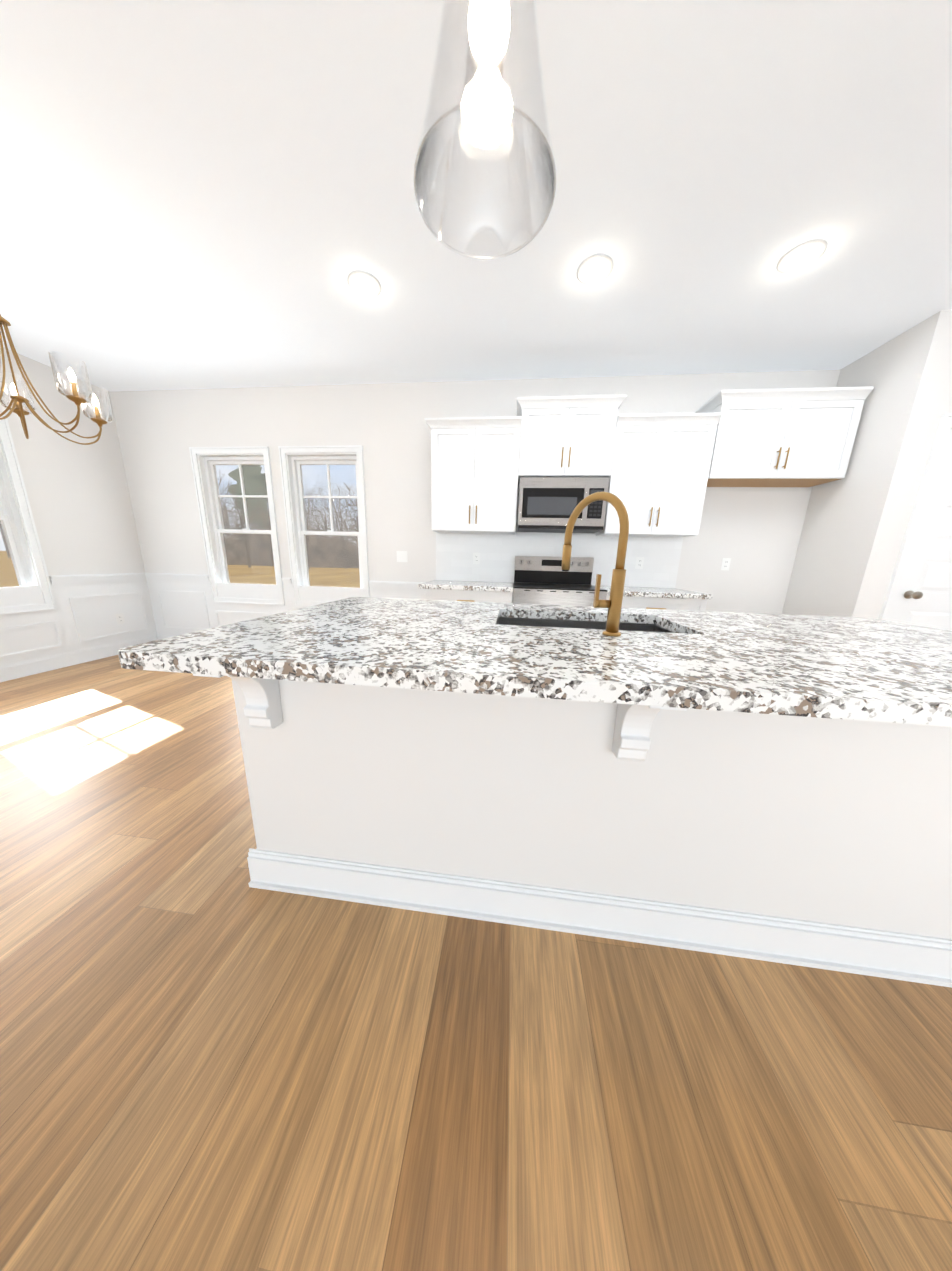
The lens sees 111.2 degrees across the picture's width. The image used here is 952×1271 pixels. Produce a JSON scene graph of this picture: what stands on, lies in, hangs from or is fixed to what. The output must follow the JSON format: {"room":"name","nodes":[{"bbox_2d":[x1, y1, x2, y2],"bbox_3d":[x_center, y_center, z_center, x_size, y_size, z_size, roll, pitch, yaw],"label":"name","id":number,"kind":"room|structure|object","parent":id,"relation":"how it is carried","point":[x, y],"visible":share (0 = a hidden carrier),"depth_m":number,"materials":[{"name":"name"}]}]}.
{"room":"kitchen","nodes":[
{"label":"kitchen","id":0,"kind":"room"},
{"bbox_2d":[0,346,144,574],"bbox_3d":[-4.471,-0.361,-0.756,0.140,3.043,9.200,3,13,6],"label":"wall","id":1,"kind":"structure","parent":0,"point":[80,505],"depth_m":3.18,"materials":[{"name":"white paint"}]},
{"bbox_2d":[0,413,56,614],"bbox_3d":[-4.088,-0.955,2.491,0.160,1.643,0.891,3,13,6],"label":"window","id":2,"kind":"structure","parent":1,"relation":"in","point":[22,537],"depth_m":2.86,"materials":[{"name":"white wood"}]},
{"bbox_2d":[0,634,157,681],"bbox_3d":[-4.428,1.059,-0.438,0.026,0.135,9.200,3,13,6],"label":"baseboard","id":3,"kind":"structure","parent":1,"relation":"attached to","point":[12,671],"depth_m":3.17,"materials":[{"name":"white wood"}]},
{"bbox_2d":[115,613,124,623],"bbox_3d":[-3.948,-0.184,3.615,0.004,0.115,0.070,3,13,6],"label":"outlet","id":4,"kind":"object","parent":1,"relation":"attached to","point":[120,618],"visible":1,"depth_m":3.61,"materials":[{"name":"white plastic"}]},
{"bbox_2d":[0,573,424,665],"bbox_3d":[-2.689,0.788,-0.702,3.508,0.875,9.200,3,13,6],"label":"wainscoting","id":5,"kind":"structure","parent":1,"relation":"attached to","point":[83,615],"depth_m":3.58,"materials":[{"name":"white wood"}]},
{"bbox_2d":[109,369,840,613],"bbox_3d":[1.369,-1.116,3.212,10.838,3.043,0.140,3,13,6],"label":"wall","id":6,"kind":"structure","parent":0,"point":[753,534],"depth_m":3.23,"materials":[{"name":"white paint"}]},
{"bbox_2d":[157,634,177,639],"bbox_3d":[-2.166,0.138,3.823,3.478,0.135,0.027,3,13,6],"label":"baseboard","id":7,"kind":"structure","parent":6,"relation":"attached to","point":[159,636],"depth_m":3.99,"materials":[{"name":"white wood"}]},
{"bbox_2d":[189,446,284,605],"bbox_3d":[-2.596,-1.180,3.647,0.891,1.643,0.160,3,13,6],"label":"window","id":8,"kind":"structure","parent":6,"relation":"in","point":[205,461],"depth_m":3.61,"materials":[{"name":"white wood"}]},
{"bbox_2d":[278,445,369,606],"bbox_3d":[-1.590,-1.128,3.542,0.891,1.643,0.160,3,13,6],"label":"window","id":9,"kind":"structure","parent":6,"relation":"in","point":[293,459],"depth_m":3.49,"materials":[{"name":"white wood"}]},
{"bbox_2d":[397,551,407,561],"bbox_3d":[-0.784,-0.836,3.448,0.116,0.115,0.007,3,13,6],"label":"outlet","id":10,"kind":"object","parent":6,"relation":"attached to","point":[401,556],"visible":1,"depth_m":3.45,"materials":[{"name":"white plastic"}]},
{"bbox_2d":[430,414,521,537],"bbox_3d":[0.002,-1.444,3.053,0.779,0.915,0.328,3,13,6],"label":"upper cabinet","id":11,"kind":"object","parent":6,"relation":"attached to","point":[476,463],"depth_m":2.90,"materials":[{"name":"white wood"}]},
{"bbox_2d":[473,553,479,563],"bbox_3d":[0.006,-0.794,3.361,0.070,0.115,0.004,3,13,6],"label":"outlet","id":12,"kind":"object","parent":6,"relation":"attached to","point":[476,558],"visible":1,"depth_m":3.36,"materials":[{"name":"white plastic"}]},
{"bbox_2d":[435,483,692,588],"bbox_3d":[0.781,-0.994,3.232,2.406,0.954,0.006,3,13,6],"label":"backsplash","id":13,"kind":"structure","parent":6,"relation":"attached to","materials":[{"name":"tile"}]},
{"bbox_2d":[518,395,621,485],"bbox_3d":[0.786,-1.700,2.904,0.778,0.585,0.328,3,13,6],"label":"upper cabinet","id":14,"kind":"object","parent":6,"relation":"attached to","point":[563,436],"depth_m":2.74,"materials":[{"name":"white wood"}]},
{"bbox_2d":[517,477,609,532],"bbox_3d":[0.762,-1.175,2.979,0.739,0.416,0.402,3,13,6],"label":"over-the-range microwave","id":15,"kind":"object","parent":14,"relation":"attached to","point":[548,504],"visible":0.88,"depth_m":2.80,"materials":[{"name":"silver metal"}]},
{"bbox_2d":[635,557,643,568],"bbox_3d":[1.605,-0.711,3.193,0.070,0.115,0.004,3,13,6],"label":"outlet","id":16,"kind":"object","parent":6,"relation":"attached to","point":[639,562],"visible":1,"depth_m":3.19,"materials":[{"name":"white plastic"}]},
{"bbox_2d":[594,422,717,537],"bbox_3d":[1.552,-1.336,2.898,0.780,0.859,0.328,3,13,6],"label":"upper cabinet","id":17,"kind":"object","parent":6,"relation":"attached to","point":[662,471],"depth_m":2.74,"materials":[{"name":"white wood"}]},
{"bbox_2d":[721,558,730,569],"bbox_3d":[2.391,-0.682,3.115,0.070,0.115,0.004,3,13,6],"label":"outlet","id":18,"kind":"object","parent":6,"relation":"attached to","point":[725,563],"visible":1,"depth_m":3.11,"materials":[{"name":"white plastic"}]},
{"bbox_2d":[698,386,873,486],"bbox_3d":[2.456,-1.612,2.729,1.008,0.617,0.328,3,13,6],"label":"upper cabinet","id":19,"kind":"object","parent":6,"relation":"attached to","point":[798,437],"depth_m":2.58,"materials":[{"name":"white wood"}]},
{"bbox_2d":[0,655,951,1270],"bbox_3d":[0.800,1.425,-0.964,10.838,0.060,9.480,3,13,6],"label":"floor","id":20,"kind":"structure","parent":0,"point":[210,1059],"depth_m":0.73,"materials":[{"name":"brown wood"}]},
{"bbox_2d":[422,590,512,602],"bbox_3d":[-0.059,-0.040,3.228,0.803,0.865,0.623,3,13,6],"label":"base cabinet","id":21,"kind":"object","parent":20,"relation":"on","point":[447,595],"depth_m":2.84,"materials":[{"name":"white wood"}]},
{"bbox_2d":[418,578,513,593],"bbox_3d":[-0.059,-0.480,3.115,0.827,0.040,0.648,3,13,6],"label":"countertop","id":22,"kind":"structure","parent":21,"relation":"on","point":[440,583],"depth_m":2.83,"materials":[{"name":"white stone"}]},
{"bbox_2d":[513,556,606,606],"bbox_3d":[0.720,-0.141,3.060,0.766,1.177,0.681,3,13,6],"label":"range","id":23,"kind":"object","parent":20,"relation":"on","point":[533,573],"visible":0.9,"depth_m":3.19,"materials":[{"name":"silver metal"}]},
{"bbox_2d":[203,676,951,987],"bbox_3d":[0.524,0.431,1.251,2.526,0.866,1.051,3,13,6],"label":"kitchen island","id":24,"kind":"object","parent":20,"relation":"on","point":[776,788],"depth_m":0.94,"materials":[{"name":"white paint"}]},
{"bbox_2d":[118,612,951,727],"bbox_3d":[0.489,0.061,0.837,2.550,0.039,0.520,3,13,6],"label":"island countertop","id":25,"kind":"structure","parent":24,"relation":"on","point":[852,681],"depth_m":0.71,"materials":[{"name":"white stone"}]},
{"bbox_2d":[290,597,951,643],"bbox_3d":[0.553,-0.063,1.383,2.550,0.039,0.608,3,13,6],"label":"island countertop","id":26,"kind":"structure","parent":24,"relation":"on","point":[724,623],"depth_m":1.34,"materials":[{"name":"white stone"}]},
{"bbox_2d":[498,612,677,631],"bbox_3d":[0.427,0.064,1.314,0.699,0.208,0.402,3,13,6],"label":"sink","id":27,"kind":"object","parent":26,"relation":"in","point":[507,617],"depth_m":1.48,"materials":[{"name":"grey metal"}]},
{"bbox_2d":[606,598,709,610],"bbox_3d":[1.498,0.040,3.065,0.792,0.865,0.623,3,13,6],"label":"base cabinet","id":28,"kind":"object","parent":20,"relation":"on","point":[692,604],"depth_m":2.67,"materials":[{"name":"white wood"}]},
{"bbox_2d":[600,586,712,598],"bbox_3d":[1.517,-0.398,2.950,0.812,0.040,0.648,3,13,6],"label":"countertop","id":29,"kind":"structure","parent":28,"relation":"on","point":[629,591],"depth_m":2.67,"materials":[{"name":"white stone"}]},
{"bbox_2d":[0,0,951,390],"bbox_3d":[0.879,-1.422,-1.621,10.838,0.300,9.480,3,13,6],"label":"ceiling","id":30,"kind":"structure","parent":0,"point":[200,194],"depth_m":1.48,"materials":[{"name":"white paint"}]},
{"bbox_2d":[0,314,112,444],"bbox_3d":[-2.397,-1.597,1.663,0.694,1.009,0.704,3,13,6],"label":"chandelier","id":31,"kind":"object","parent":30,"relation":"hanging from","point":[77,398],"visible":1,"depth_m":1.75,"materials":[{"name":"gold metal"}]},
{"bbox_2d":[347,270,380,297],"bbox_3d":[-0.680,-2.138,1.987,0.196,0.009,0.196,3,13,6],"label":"recessed light","id":32,"kind":"object","parent":30,"relation":"in","point":[364,283],"visible":1,"depth_m":1.98,"materials":[{"name":"white"}]},
{"bbox_2d":[413,0,556,259],"bbox_3d":[0.028,-1.212,0.398,0.223,1.061,0.223,3,13,6],"label":"pendant light","id":33,"kind":"object","parent":30,"relation":"hanging from","point":[489,35],"visible":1,"depth_m":0.44,"materials":[{"name":"clear glass"}]},
{"bbox_2d":[577,254,612,284],"bbox_3d":[0.672,-2.068,1.845,0.196,0.009,0.196,3,13,6],"label":"recessed light","id":34,"kind":"object","parent":30,"relation":"in","point":[595,269],"visible":1,"depth_m":1.84,"materials":[{"name":"white"}]},
{"bbox_2d":[776,239,827,272],"bbox_3d":[1.730,-2.013,1.735,0.196,0.009,0.196,3,13,6],"label":"recessed light","id":35,"kind":"object","parent":30,"relation":"in","point":[802,255],"visible":1,"depth_m":1.72,"materials":[{"name":"white"}]},
{"bbox_2d":[782,324,917,615],"bbox_3d":[3.014,-0.808,2.741,0.120,2.743,0.533,3,13,6],"label":"wall","id":36,"kind":"structure","parent":0,"point":[833,520],"depth_m":2.59,"materials":[{"name":"white paint"}]},
{"bbox_2d":[836,310,951,618],"bbox_3d":[3.499,-0.709,2.370,1.170,2.743,0.120,3,13,6],"label":"wall","id":37,"kind":"structure","parent":0,"point":[923,402],"depth_m":2.28,"materials":[{"name":"white paint"}]},
{"bbox_2d":[879,413,951,620],"bbox_3d":[3.532,-0.416,2.422,0.886,2.152,0.142,3,13,6],"label":"door frame","id":38,"kind":"structure","parent":37,"relation":"attached to","point":[944,428],"depth_m":2.30,"materials":[{"name":"white wood"}]},
{"bbox_2d":[890,429,951,630],"bbox_3d":[3.528,-0.369,2.375,0.729,2.057,0.108,3,13,6],"label":"pantry door","id":39,"kind":"structure","parent":37,"relation":"in","point":[924,598],"depth_m":2.39,"materials":[{"name":"white wood"}]},
{"label":"outside","id":40,"kind":"structure","parent":0,"visible":0},
{"bbox_2d":[0,551,359,587],"bbox_3d":[7.853,-13.294,66.084,440.000,0.500,380.000,3,13,6],"label":"ground","id":41,"kind":"structure","parent":40,"point":[236,576],"depth_m":22.33,"materials":[{"name":"brown soil"}]},
{"bbox_2d":[0,465,358,568],"bbox_3d":[-31.735,-24.422,56.650,117.824,28.711,79.313,3,13,6],"label":"trees","id":42,"kind":"object","parent":41,"relation":"on","point":[267,541],"depth_m":41.20,"materials":[{"name":"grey plant"}]}
]}

